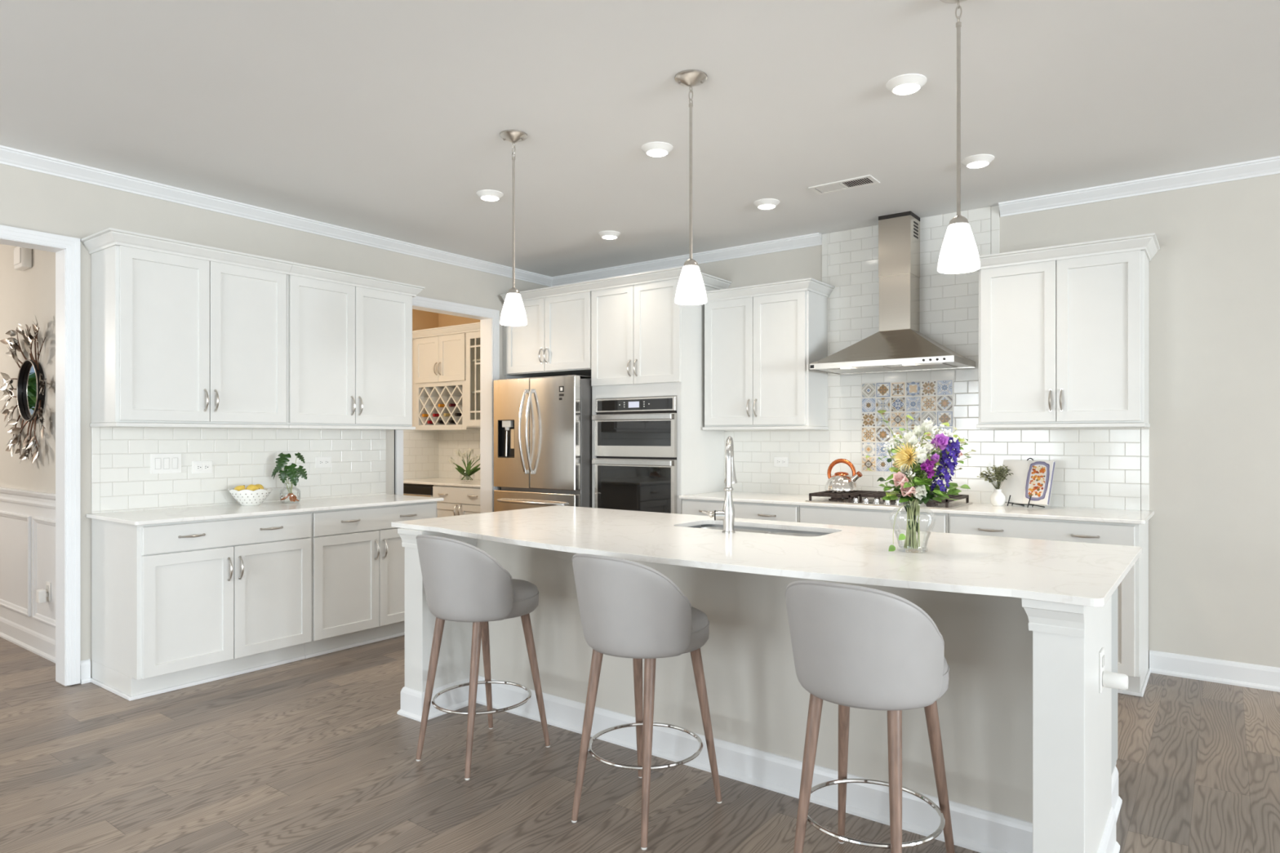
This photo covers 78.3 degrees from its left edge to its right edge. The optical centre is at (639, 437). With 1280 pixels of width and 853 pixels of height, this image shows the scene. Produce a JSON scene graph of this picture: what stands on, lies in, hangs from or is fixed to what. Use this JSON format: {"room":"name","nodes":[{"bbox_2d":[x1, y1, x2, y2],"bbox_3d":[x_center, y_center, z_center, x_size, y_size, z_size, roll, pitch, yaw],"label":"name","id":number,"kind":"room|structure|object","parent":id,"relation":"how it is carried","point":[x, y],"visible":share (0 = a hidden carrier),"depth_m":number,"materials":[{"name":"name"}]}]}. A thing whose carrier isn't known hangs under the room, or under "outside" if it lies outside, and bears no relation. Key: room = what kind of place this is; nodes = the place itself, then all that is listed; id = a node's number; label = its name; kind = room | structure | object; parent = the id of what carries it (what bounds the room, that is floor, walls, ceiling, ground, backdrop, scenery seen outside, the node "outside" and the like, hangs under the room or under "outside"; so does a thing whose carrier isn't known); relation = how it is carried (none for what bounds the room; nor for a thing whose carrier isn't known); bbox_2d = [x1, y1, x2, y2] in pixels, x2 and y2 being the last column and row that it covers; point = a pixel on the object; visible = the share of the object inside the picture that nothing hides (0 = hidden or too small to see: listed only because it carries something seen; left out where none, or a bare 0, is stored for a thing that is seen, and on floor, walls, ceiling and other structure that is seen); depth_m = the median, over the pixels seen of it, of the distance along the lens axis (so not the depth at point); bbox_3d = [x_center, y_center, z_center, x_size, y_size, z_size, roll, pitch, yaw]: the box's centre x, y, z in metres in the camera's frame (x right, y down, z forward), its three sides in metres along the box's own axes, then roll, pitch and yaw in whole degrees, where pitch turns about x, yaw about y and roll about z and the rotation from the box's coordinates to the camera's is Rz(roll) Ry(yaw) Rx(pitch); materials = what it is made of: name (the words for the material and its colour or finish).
{"room":"kitchen","nodes":[
{"label":"kitchen","id":0,"kind":"room"},
{"bbox_2d":[0,244,55,493],"bbox_3d":[-5.004,-0.068,5.899,4.865,2.790,0.120,0,0,37],"label":"wall","id":1,"kind":"structure","parent":0,"point":[26,295],"depth_m":4.97,"materials":[{"name":"paint"}]},
{"bbox_2d":[0,511,31,616],"bbox_3d":[-4.373,0.807,5.339,1.345,0.630,0.016,0,0,37],"label":"trim","id":2,"kind":"structure","parent":1,"relation":"attached to","point":[4,603],"depth_m":4.95,"materials":[{"name":"paint"}]},
{"bbox_2d":[13,246,31,271],"bbox_3d":[-3.901,-1.139,4.965,0.170,0.140,0.058,0,0,37],"label":"door chime","id":3,"kind":"object","parent":1,"relation":"attached to","point":[22,255],"visible":0.9,"depth_m":4.92,"materials":[{"name":"white plastic"}]},
{"bbox_2d":[0,316,46,462],"bbox_3d":[-3.801,-0.289,4.869,0.816,0.899,0.092,0,0,37],"label":"mirror","id":4,"kind":"object","parent":1,"relation":"attached to","point":[30,387],"visible":1,"depth_m":4.93,"materials":[{"name":"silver metal"}]},
{"bbox_2d":[22,362,36,418],"bbox_3d":[-3.791,-0.295,4.902,0.368,0.368,0.001,0,0,37],"label":"mirror glass","id":5,"kind":"object","parent":4,"relation":"attached to","point":[29,381],"depth_m":4.93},
{"bbox_2d":[0,500,55,639],"bbox_3d":[-5.037,0.812,5.846,4.854,0.830,0.004,0,0,37],"label":"wainscoting","id":6,"kind":"structure","parent":1,"relation":"attached to","point":[13,532],"depth_m":5.03,"materials":[{"name":"paint"}]},
{"bbox_2d":[0,616,55,663],"bbox_3d":[-5.048,1.266,5.841,4.863,0.122,0.026,0,0,37],"label":"baseboard","id":7,"kind":"structure","parent":1,"relation":"attached to","point":[41,645],"depth_m":4.94,"materials":[{"name":"paint"}]},
{"bbox_2d":[0,487,55,509],"bbox_3d":[-5.045,0.377,5.836,4.854,0.090,0.030,0,0,37],"label":"trim","id":8,"kind":"structure","parent":1,"relation":"attached to","point":[46,500],"depth_m":4.93,"materials":[{"name":"paint"}]},
{"bbox_2d":[31,516,55,626],"bbox_3d":[-3.463,0.807,4.661,0.785,0.630,0.016,0,0,37],"label":"trim","id":9,"kind":"structure","parent":1,"relation":"attached to","point":[35,520],"depth_m":4.88,"materials":[{"name":"paint"}]},
{"bbox_2d":[45,581,50,601],"bbox_3d":[-3.575,0.927,4.749,0.072,0.116,0.009,0,0,37],"label":"wall outlet","id":10,"kind":"object","parent":1,"relation":"attached to","point":[47,584],"visible":0.9,"depth_m":4.74,"materials":[{"name":"white plastic"}]},
{"bbox_2d":[35,588,48,603],"bbox_3d":[-3.592,0.950,4.726,0.056,0.080,0.052,0,0,37],"label":"plug","id":11,"kind":"object","parent":10,"relation":"attached to","point":[42,594],"visible":1,"depth_m":4.71,"materials":[{"name":"white plastic"}]},
{"bbox_2d":[0,164,550,686],"bbox_3d":[-3.674,-0.068,3.499,0.135,2.790,9.400,0,0,37],"label":"wall","id":12,"kind":"structure","parent":0,"point":[31,200],"depth_m":4.60,"materials":[{"name":"paint"}]},
{"bbox_2d":[0,224,80,685],"bbox_3d":[-3.598,0.123,3.582,0.158,2.396,1.750,0,0,37],"label":"door frame","id":13,"kind":"structure","parent":12,"relation":"in","point":[67,250],"depth_m":4.21,"materials":[{"name":"paint"}]},
{"bbox_2d":[80,658,90,684],"bbox_3d":[-3.005,1.266,4.262,0.026,0.122,0.046,0,0,37],"label":"baseboard","id":14,"kind":"structure","parent":12,"relation":"attached to","point":[86,664],"depth_m":4.26,"materials":[{"name":"paint"}]},
{"bbox_2d":[80,227,293,428],"bbox_3d":[-2.573,-0.566,4.526,0.404,1.014,0.984,0,0,37],"label":"upper cabinet","id":15,"kind":"object","parent":12,"relation":"attached to","point":[184,334],"visible":1,"depth_m":4.35,"materials":[{"name":"paint"}]},
{"bbox_2d":[91,426,386,513],"bbox_3d":[-2.435,0.165,5.043,0.008,0.496,1.874,0,0,37],"label":"tiled wall","id":16,"kind":"structure","parent":12,"relation":"attached to","point":[246,457],"depth_m":4.85,"materials":[{"name":"white tile"}]},
{"bbox_2d":[150,453,181,474],"bbox_3d":[-2.763,0.149,4.587,0.010,0.116,0.166,0,0,37],"label":"light switch","id":17,"kind":"object","parent":16,"relation":"attached to","point":[159,463],"visible":1,"depth_m":4.58,"materials":[{"name":"white plastic"}]},
{"bbox_2d":[191,461,212,473],"bbox_3d":[-2.643,0.177,4.749,0.009,0.075,0.117,0,0,37],"label":"wall outlet","id":18,"kind":"object","parent":16,"relation":"attached to","point":[197,467],"visible":1,"depth_m":4.75,"materials":[{"name":"white plastic"}]},
{"bbox_2d":[195,464,201,470],"bbox_3d":[-2.654,0.177,4.731,0.002,0.033,0.034,0,0,37],"label":"socket","id":19,"kind":"object","parent":18,"relation":"attached to","point":[198,467],"depth_m":4.73,"materials":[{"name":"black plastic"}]},
{"bbox_2d":[203,464,208,470],"bbox_3d":[-2.628,0.177,4.764,0.002,0.033,0.034,0,0,37],"label":"socket","id":20,"kind":"object","parent":18,"relation":"attached to","point":[206,467],"depth_m":4.76,"materials":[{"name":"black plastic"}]},
{"bbox_2d":[315,456,331,467],"bbox_3d":[-2.168,0.167,5.387,0.009,0.075,0.117,0,0,37],"label":"wall outlet","id":21,"kind":"object","parent":16,"relation":"attached to","point":[320,462],"visible":1,"depth_m":5.39,"materials":[{"name":"white plastic"}]},
{"bbox_2d":[318,459,323,465],"bbox_3d":[-2.179,0.167,5.368,0.002,0.033,0.034,0,0,37],"label":"socket","id":22,"kind":"object","parent":21,"relation":"attached to","point":[320,461],"depth_m":5.37,"materials":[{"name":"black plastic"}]},
{"bbox_2d":[324,459,328,464],"bbox_3d":[-2.154,0.167,5.402,0.002,0.033,0.034,0,0,37],"label":"socket","id":23,"kind":"object","parent":21,"relation":"attached to","point":[326,461],"depth_m":5.40,"materials":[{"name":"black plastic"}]},
{"bbox_2d":[283,262,425,430],"bbox_3d":[-1.985,-0.566,5.316,0.404,1.014,0.984,0,0,37],"label":"upper cabinet","id":24,"kind":"object","parent":12,"relation":"attached to","point":[349,335],"visible":0.91,"depth_m":5.16,"materials":[{"name":"paint"}]},
{"bbox_2d":[0,145,822,286],"bbox_3d":[-2.559,-1.425,2.669,2.645,0.076,9.400,0,0,37],"label":"trim","id":25,"kind":"structure","parent":12,"relation":"attached to","point":[9,156],"depth_m":5.47,"materials":[{"name":"paint"}]},
{"bbox_2d":[394,296,499,513],"bbox_3d":[-1.566,0.121,6.310,0.158,2.411,1.039,0,0,37],"label":"door frame","id":26,"kind":"structure","parent":12,"relation":"in","point":[489,318],"depth_m":6.64,"materials":[{"name":"paint"}]},
{"bbox_2d":[412,309,438,479],"bbox_3d":[-2.912,-0.068,7.171,0.100,2.790,2.600,0,0,37],"label":"wall","id":27,"kind":"structure","parent":0,"point":[421,320],"depth_m":8.03,"materials":[{"name":"beige paint"}]},
{"bbox_2d":[403,429,438,479],"bbox_3d":[-2.662,0.160,7.417,0.008,0.506,1.892,0,0,37],"label":"tiled wall","id":28,"kind":"structure","parent":27,"relation":"attached to","point":[420,447],"depth_m":7.99,"materials":[{"name":"beige tile"}]},
{"bbox_2d":[0,0,1279,276],"bbox_3d":[-0.011,-1.513,0.771,19.400,0.100,9.800,0,0,37],"label":"ceiling","id":29,"kind":"structure","parent":0,"point":[386,118],"depth_m":3.49,"materials":[{"name":"paint"}]},
{"bbox_2d":[476,189,503,200],"bbox_3d":[-0.899,-1.447,4.711,0.160,0.032,0.160,0,0,37],"label":"recessed light","id":30,"kind":"object","parent":29,"relation":"in","point":[485,194],"visible":1,"depth_m":4.67,"materials":[{"name":"white plastic"}]},
{"bbox_2d":[499,129,527,325],"bbox_3d":[-0.610,-1.006,3.796,0.132,0.914,0.132,0,0,37],"label":"pendant light","id":31,"kind":"object","parent":29,"relation":"hanging from","point":[513,313],"visible":1,"depth_m":3.77,"materials":[{"name":"white glass"}]},
{"bbox_2d":[598,230,620,239],"bbox_3d":[-0.218,-1.447,5.627,0.160,0.032,0.160,0,0,37],"label":"recessed light","id":32,"kind":"object","parent":29,"relation":"in","point":[609,234],"visible":1,"depth_m":5.58,"materials":[{"name":"white plastic"}]},
{"bbox_2d":[641,142,673,156],"bbox_3d":[0.087,-1.447,3.962,0.160,0.032,0.160,0,0,37],"label":"recessed light","id":33,"kind":"object","parent":29,"relation":"in","point":[651,148],"visible":1,"depth_m":3.92,"materials":[{"name":"white plastic"}]},
{"bbox_2d":[674,69,706,305],"bbox_3d":[0.206,-1.006,3.188,0.132,0.914,0.132,0,0,37],"label":"pendant light","id":34,"kind":"object","parent":29,"relation":"hanging from","point":[691,290],"visible":1,"depth_m":3.16,"materials":[{"name":"white glass"}]},
{"bbox_2d":[753,198,779,209],"bbox_3d":[0.787,-1.447,4.884,0.160,0.032,0.160,0,0,37],"label":"recessed light","id":35,"kind":"object","parent":29,"relation":"in","point":[766,203],"visible":1,"depth_m":4.84,"materials":[{"name":"white plastic"}]},
{"bbox_2d":[808,174,879,195],"bbox_3d":[1.178,-1.460,4.543,0.370,0.006,0.164,0,0,37],"label":"ceiling vent","id":36,"kind":"object","parent":29,"relation":"in","point":[865,180],"visible":1,"depth_m":4.54,"materials":[{"name":"white plastic"}]},
{"bbox_2d":[885,73,926,94],"bbox_3d":[1.096,-1.447,3.236,0.160,0.032,0.160,0,0,37],"label":"recessed light","id":37,"kind":"object","parent":29,"relation":"in","point":[908,83],"visible":1,"depth_m":3.20,"materials":[{"name":"white plastic"}]},
{"bbox_2d":[937,0,980,273],"bbox_3d":[1.040,-1.006,2.567,0.132,0.914,0.132,0,0,37],"label":"pendant light","id":38,"kind":"object","parent":29,"relation":"hanging from","point":[958,254],"visible":1,"depth_m":2.56,"materials":[{"name":"white glass"}]},
{"bbox_2d":[961,154,994,168],"bbox_3d":[1.775,-1.447,4.131,0.160,0.032,0.160,0,0,37],"label":"recessed light","id":39,"kind":"object","parent":29,"relation":"in","point":[977,161],"visible":1,"depth_m":4.09,"materials":[{"name":"white plastic"}]},
{"bbox_2d":[0,635,1279,852],"bbox_3d":[-0.011,1.377,0.771,19.400,0.100,9.800,0,0,37],"label":"floor","id":40,"kind":"structure","parent":0,"point":[316,754],"depth_m":3.06,"materials":[{"name":"brown wood"}]},
{"bbox_2d":[89,511,311,701],"bbox_3d":[-2.457,0.881,4.463,0.649,0.892,0.944,0,0,37],"label":"base cabinet","id":41,"kind":"object","parent":40,"relation":"on","point":[175,606],"visible":0.97,"depth_m":4.20,"materials":[{"name":"paint"}]},
{"bbox_2d":[85,493,444,525],"bbox_3d":[-2.182,0.423,4.846,0.647,0.021,1.913,0,0,37],"label":"countertop","id":42,"kind":"structure","parent":41,"relation":"on","point":[139,517],"depth_m":4.57,"materials":[{"name":"stone"}]},
{"bbox_2d":[228,487,272,506],"bbox_3d":[-2.390,0.361,4.828,0.244,0.104,0.244,0,0,37],"label":"fruit bowl","id":43,"kind":"object","parent":42,"relation":"on","point":[244,497],"visible":0.98,"depth_m":4.76,"materials":[{"name":"white ceramic"}]},
{"bbox_2d":[233,484,245,491],"bbox_3d":[-2.433,0.321,4.776,0.064,0.068,0.065,0,0,12],"label":"lemon","id":44,"kind":"object","parent":43,"relation":"in","point":[238,488],"visible":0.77,"depth_m":4.76,"materials":[{"name":"yellow food"}]},
{"bbox_2d":[245,484,259,490],"bbox_3d":[-2.375,0.317,4.812,0.065,0.066,0.065,0,0,27],"label":"lemon","id":45,"kind":"object","parent":43,"relation":"in","point":[252,487],"visible":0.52,"depth_m":4.79,"materials":[{"name":"yellow food"}]},
{"bbox_2d":[255,484,263,488],"bbox_3d":[-2.371,0.319,4.884,0.065,0.065,0.065,0,0,-20],"label":"lemon","id":46,"kind":"object","parent":43,"relation":"in","point":[260,486],"visible":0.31,"depth_m":4.87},
{"bbox_2d":[304,501,436,658],"bbox_3d":[-1.892,0.881,5.222,0.649,0.892,0.944,0,0,37],"label":"base cabinet","id":47,"kind":"object","parent":40,"relation":"on","point":[357,558],"visible":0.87,"depth_m":4.93,"materials":[{"name":"paint"}]},
{"bbox_2d":[403,483,433,497],"bbox_3d":[-2.002,0.881,7.706,0.630,0.892,0.615,0,0,37],"label":"wine cooler","id":48,"kind":"object","parent":40,"relation":"on","point":[416,490],"visible":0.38,"depth_m":7.40,"materials":[{"name":"black plastic"}]},
{"bbox_2d":[432,484,479,517],"bbox_3d":[-1.440,0.881,7.274,0.778,0.892,0.657,0,0,37],"label":"base cabinet","id":49,"kind":"object","parent":40,"relation":"on","point":[458,500],"visible":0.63,"depth_m":7.06,"materials":[{"name":"paint"}]},
{"bbox_2d":[403,477,479,487],"bbox_3d":[-1.699,0.423,7.484,1.455,0.021,0.631,0,0,37],"label":"countertop","id":50,"kind":"structure","parent":49,"relation":"on","point":[436,481],"depth_m":7.37,"materials":[{"name":"stone"}]},
{"bbox_3d":[-1.639,0.361,7.458,0.140,0.101,0.140,0,0,37],"label":"glass vase","id":51,"kind":"object","parent":50,"relation":"on","visible":0},
{"bbox_2d":[448,448,479,479],"bbox_3d":[-1.626,0.248,7.468,0.393,0.305,0.136,0,0,0],"label":"plant","id":52,"kind":"object","parent":51,"relation":"in","point":[468,473],"visible":0.83,"depth_m":7.45,"materials":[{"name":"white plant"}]},
{"bbox_2d":[415,534,550,780],"bbox_3d":[-0.677,0.855,3.309,0.440,0.943,0.539,0,0,30],"label":"bar stool","id":53,"kind":"object","parent":40,"relation":"on","point":[463,583],"visible":1,"depth_m":3.12,"materials":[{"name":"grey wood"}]},
{"bbox_2d":[493,374,591,511],"bbox_3d":[-0.661,0.421,6.525,0.898,1.812,0.828,0,0,37],"label":"refrigerator","id":54,"kind":"object","parent":40,"relation":"on","point":[543,425],"visible":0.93,"depth_m":6.19,"materials":[{"name":"silver metal"}]},
{"bbox_2d":[500,266,731,514],"bbox_3d":[-0.233,0.059,6.365,1.840,2.536,0.690,0,0,37],"label":"tall cabinet","id":55,"kind":"object","parent":40,"relation":"on","point":[644,344],"visible":0.52,"depth_m":5.84,"materials":[{"name":"paint"}]},
{"bbox_2d":[591,395,676,513],"bbox_3d":[0.110,0.263,6.077,0.745,1.128,0.625,0,0,37],"label":"oven","id":56,"kind":"object","parent":55,"relation":"in","point":[635,463],"visible":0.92,"depth_m":5.84,"materials":[{"name":"silver metal"}]},
{"bbox_2d":[571,553,722,849],"bbox_3d":[0.007,0.855,2.793,0.440,0.943,0.539,0,0,30],"label":"bar stool","id":57,"kind":"object","parent":40,"relation":"on","point":[628,609],"visible":1,"depth_m":2.60,"materials":[{"name":"grey fabric"}]},
{"bbox_2d":[681,498,799,522],"bbox_3d":[0.828,0.881,5.584,0.913,0.892,0.657,0,0,37],"label":"base cabinet","id":58,"kind":"object","parent":40,"relation":"on","point":[772,512],"visible":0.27,"depth_m":5.28,"materials":[{"name":"paint"}]},
{"bbox_2d":[679,491,1154,524],"bbox_3d":[1.594,0.423,5.031,2.808,0.021,0.647,0,0,37],"label":"countertop","id":59,"kind":"structure","parent":58,"relation":"on","point":[1056,513],"depth_m":4.54,"materials":[{"name":"stone"}]},
{"bbox_2d":[804,490,973,509],"bbox_3d":[1.585,0.386,5.031,0.910,0.054,0.510,0,0,37],"label":"gas cooktop","id":60,"kind":"object","parent":59,"relation":"in","point":[866,497],"visible":0.58,"depth_m":4.95,"materials":[{"name":"silver metal"}]},
{"bbox_2d":[824,458,862,492],"bbox_3d":[1.351,0.248,5.269,0.220,0.220,0.220,0,0,-8],"label":"tea kettle","id":61,"kind":"object","parent":60,"relation":"on","point":[841,482],"visible":1,"depth_m":5.20,"materials":[{"name":"metal"}]},
{"bbox_2d":[990,488,1005,506],"bbox_3d":[2.178,0.362,4.783,0.088,0.102,0.088,0,0,37],"label":"bud vase","id":62,"kind":"object","parent":59,"relation":"on","point":[997,498],"visible":1,"depth_m":4.75,"materials":[{"name":"white ceramic"}]},
{"bbox_2d":[977,465,1013,488],"bbox_3d":[2.145,0.246,4.772,0.202,0.164,0.113,0,0,0],"label":"sprigs","id":63,"kind":"object","parent":62,"relation":"in","point":[1000,477],"visible":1,"depth_m":4.77,"materials":[{"name":"green plant"}]},
{"bbox_2d":[1007,457,1044,507],"bbox_3d":[2.313,0.267,4.707,0.132,0.293,0.168,0,0,-32],"label":"easel","id":64,"kind":"object","parent":59,"relation":"on","point":[1008,503],"visible":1,"depth_m":4.72,"materials":[{"name":"black metal"}]},
{"bbox_2d":[999,459,1055,506],"bbox_3d":[2.312,0.265,4.716,0.088,0.261,0.324,0,0,-32],"label":"cookbook","id":65,"kind":"object","parent":64,"relation":"on","point":[1033,478],"visible":0.99,"depth_m":4.69,"materials":[{"name":"paper"}]},
{"bbox_2d":[1025,461,1049,500],"bbox_3d":[2.347,0.254,4.644,0.062,0.230,0.136,0,0,-32],"label":"food photo","id":66,"kind":"object","parent":65,"relation":"attached to","point":[1037,473],"depth_m":4.64},
{"bbox_2d":[396,524,1122,852],"bbox_3d":[0.334,0.881,3.350,2.920,0.892,1.106,0,0,37],"label":"kitchen island","id":67,"kind":"object","parent":40,"relation":"on","point":[1029,736],"visible":0.55,"depth_m":2.83,"materials":[{"name":"paint"}]},
{"bbox_2d":[391,505,1142,607],"bbox_3d":[0.314,0.424,3.376,3.027,0.022,1.344,0,0,37],"label":"island countertop","id":68,"kind":"structure","parent":67,"relation":"on","point":[1074,573],"depth_m":2.86,"materials":[{"name":"stone"}]},
{"bbox_2d":[702,435,737,533],"bbox_3d":[0.357,0.203,3.516,0.145,0.421,0.228,0,0,10],"label":"faucet","id":69,"kind":"object","parent":68,"relation":"on","point":[726,514],"visible":1,"depth_m":3.41,"materials":[{"name":"silver metal"}]},
{"bbox_2d":[694,526,821,536],"bbox_3d":[0.530,0.548,3.623,0.774,0.200,0.384,0,0,37],"label":"sink","id":70,"kind":"object","parent":68,"relation":"in","point":[704,527],"visible":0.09,"depth_m":3.79,"materials":[{"name":"silver metal"}]},
{"bbox_3d":[0.994,0.318,2.867,0.161,0.188,0.161,0,0,37],"label":"glass vase","id":71,"kind":"object","parent":68,"relation":"on","visible":0},
{"bbox_2d":[866,409,976,551],"bbox_3d":[1.022,0.167,2.848,0.392,0.537,0.229,0,0,15],"label":"flower bouquet","id":72,"kind":"object","parent":71,"relation":"in","point":[914,489],"visible":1,"depth_m":2.82,"materials":[{"name":"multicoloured plant"}]},
{"bbox_2d":[1098,647,1104,693],"bbox_3d":[1.367,0.687,2.326,0.009,0.120,0.072,0,0,37],"label":"wall outlet","id":73,"kind":"object","parent":67,"relation":"attached to","point":[1101,655],"visible":1,"depth_m":2.30,"materials":[{"name":"white plastic"}]},
{"bbox_2d":[1102,654,1104,667],"bbox_3d":[1.370,0.660,2.324,0.003,0.030,0.036,0,0,37],"label":"socket","id":74,"kind":"object","parent":73,"relation":"attached to","point":[1103,655],"depth_m":2.31,"materials":[{"name":"white plastic"}]},
{"bbox_2d":[1102,671,1128,689],"bbox_3d":[1.394,0.712,2.306,0.062,0.046,0.047,0,0,37],"label":"plug","id":75,"kind":"object","parent":73,"relation":"attached to","point":[1110,679],"visible":1,"depth_m":2.29,"materials":[{"name":"white plastic"}]},
{"bbox_2d":[785,580,955,852],"bbox_3d":[0.664,0.855,2.297,0.440,0.943,0.539,0,0,30],"label":"bar stool","id":76,"kind":"object","parent":40,"relation":"on","point":[853,646],"visible":1,"depth_m":2.10,"materials":[{"name":"grey fabric"}]},
{"bbox_2d":[800,505,948,533],"bbox_3d":[1.568,0.881,5.033,0.928,0.892,0.657,0,0,37],"label":"base cabinet","id":77,"kind":"object","parent":40,"relation":"on","point":[875,518],"visible":0.02,"depth_m":4.79,"materials":[{"name":"paint"}]},
{"bbox_2d":[948,513,1151,697],"bbox_3d":[2.320,0.881,4.473,0.944,0.892,0.657,0,0,37],"label":"base cabinet","id":78,"kind":"object","parent":40,"relation":"on","point":[1133,590],"visible":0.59,"depth_m":4.10,"materials":[{"name":"paint"}]},
{"bbox_2d":[438,173,1279,668],"bbox_3d":[2.841,-0.068,4.599,19.400,2.790,0.153,0,0,37],"label":"wall","id":79,"kind":"structure","parent":0,"point":[1214,527],"depth_m":4.31,"materials":[{"name":"paint"}]},
{"bbox_2d":[412,322,479,430],"bbox_3d":[-1.636,-0.571,7.584,1.450,0.985,0.394,0,0,37],"label":"upper cabinet","id":80,"kind":"object","parent":79,"relation":"attached to","point":[438,353],"visible":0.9,"depth_m":7.66,"materials":[{"name":"paint"}]},
{"bbox_2d":[443,413,450,416],"bbox_3d":[-1.805,-0.223,7.723,0.072,0.070,0.292,0,0,37],"label":"wine bottle","id":81,"kind":"object","parent":80,"relation":"in","point":[444,414],"visible":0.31,"depth_m":7.61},
{"bbox_2d":[448,403,456,406],"bbox_3d":[-1.739,-0.316,7.675,0.072,0.070,0.292,0,0,37],"label":"wine bottle","id":82,"kind":"object","parent":80,"relation":"in","point":[450,404],"visible":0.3,"depth_m":7.56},
{"bbox_2d":[454,413,462,416],"bbox_3d":[-1.673,-0.223,7.625,0.072,0.070,0.292,0,0,37],"label":"wine bottle","id":83,"kind":"object","parent":80,"relation":"in","point":[455,414],"visible":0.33,"depth_m":7.52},
{"bbox_2d":[438,430,479,479],"bbox_3d":[-1.510,0.160,7.744,1.464,0.506,0.008,0,0,37],"label":"tiled wall","id":84,"kind":"structure","parent":79,"relation":"attached to","point":[449,441],"depth_m":8.01,"materials":[{"name":"beige tile"}]},
{"bbox_2d":[466,330,479,427],"bbox_3d":[-1.292,-0.548,7.362,0.640,0.900,0.340,0,0,37],"label":"upper cabinet","id":85,"kind":"object","parent":79,"relation":"attached to","point":[473,339],"visible":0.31,"depth_m":7.39,"materials":[{"name":"paint"}]},
{"bbox_2d":[502,291,591,379],"bbox_3d":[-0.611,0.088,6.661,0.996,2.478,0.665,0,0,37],"label":"upper cabinet","id":86,"kind":"object","parent":79,"relation":"attached to","point":[555,340],"visible":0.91,"depth_m":6.39,"materials":[{"name":"paint"}]},
{"bbox_2d":[702,277,834,430],"bbox_3d":[0.911,-0.566,5.692,0.885,1.014,0.403,0,0,37],"label":"upper cabinet","id":87,"kind":"object","parent":79,"relation":"attached to","point":[762,341],"visible":0.98,"depth_m":5.55,"materials":[{"name":"paint"}]},
{"bbox_2d":[724,204,1149,511],"bbox_3d":[1.776,-0.524,5.296,2.783,1.875,0.008,0,0,37],"label":"tiled wall","id":88,"kind":"structure","parent":79,"relation":"attached to","point":[1095,468],"depth_m":5.16,"materials":[{"name":"white tile"}]},
{"bbox_2d":[773,456,788,466],"bbox_3d":[1.045,0.177,5.830,0.116,0.075,0.009,0,0,37],"label":"wall outlet","id":89,"kind":"object","parent":88,"relation":"attached to","point":[778,461],"visible":1,"depth_m":5.83,"materials":[{"name":"white plastic"}]},
{"bbox_2d":[809,210,975,374],"bbox_3d":[1.626,-0.956,5.086,0.910,1.014,0.506,0,0,37],"label":"range hood","id":90,"kind":"object","parent":88,"relation":"attached to","point":[899,344],"visible":1,"depth_m":5.10,"materials":[{"name":"silver metal"}]},
{"bbox_2d":[861,378,953,474],"bbox_3d":[1.783,-0.074,5.279,0.617,0.617,0.011,0,0,37],"label":"tile panel","id":91,"kind":"object","parent":88,"relation":"attached to","point":[933,399],"visible":0.79,"depth_m":5.32,"materials":[{"name":"tile"}]},
{"bbox_2d":[976,232,1159,428],"bbox_3d":[2.437,-0.566,4.556,0.941,1.014,0.403,0,0,37],"label":"upper cabinet","id":92,"kind":"object","parent":79,"relation":"attached to","point":[1064,330],"visible":1,"depth_m":4.41,"materials":[{"name":"paint"}]},
{"bbox_2d":[998,155,1279,217],"bbox_3d":[3.533,-1.425,-1.868,10.164,0.076,9.400,0,0,37],"label":"trim","id":93,"kind":"structure","parent":79,"relation":"attached to","point":[1268,166],"depth_m":4.45,"materials":[{"name":"paint"}]},
{"bbox_2d":[1149,649,1279,692],"bbox_3d":[3.848,1.266,-2.103,9.378,0.122,9.400,0,0,37],"label":"baseboard","id":94,"kind":"structure","parent":79,"relation":"attached to","point":[1202,668],"depth_m":4.27,"materials":[{"name":"paint"}]},
{"bbox_3d":[-2.224,0.350,4.998,0.122,0.125,0.122,0,0,37],"label":"glass jar","id":95,"kind":"object","parent":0,"visible":0},
{"bbox_2d":[271,452,306,502],"bbox_3d":[-2.231,0.248,4.993,0.218,0.313,0.108,0,0,0],"label":"monstera plant","id":96,"kind":"object","parent":95,"relation":"in","point":[290,471],"visible":1,"depth_m":4.96,"materials":[{"name":"green plant"}]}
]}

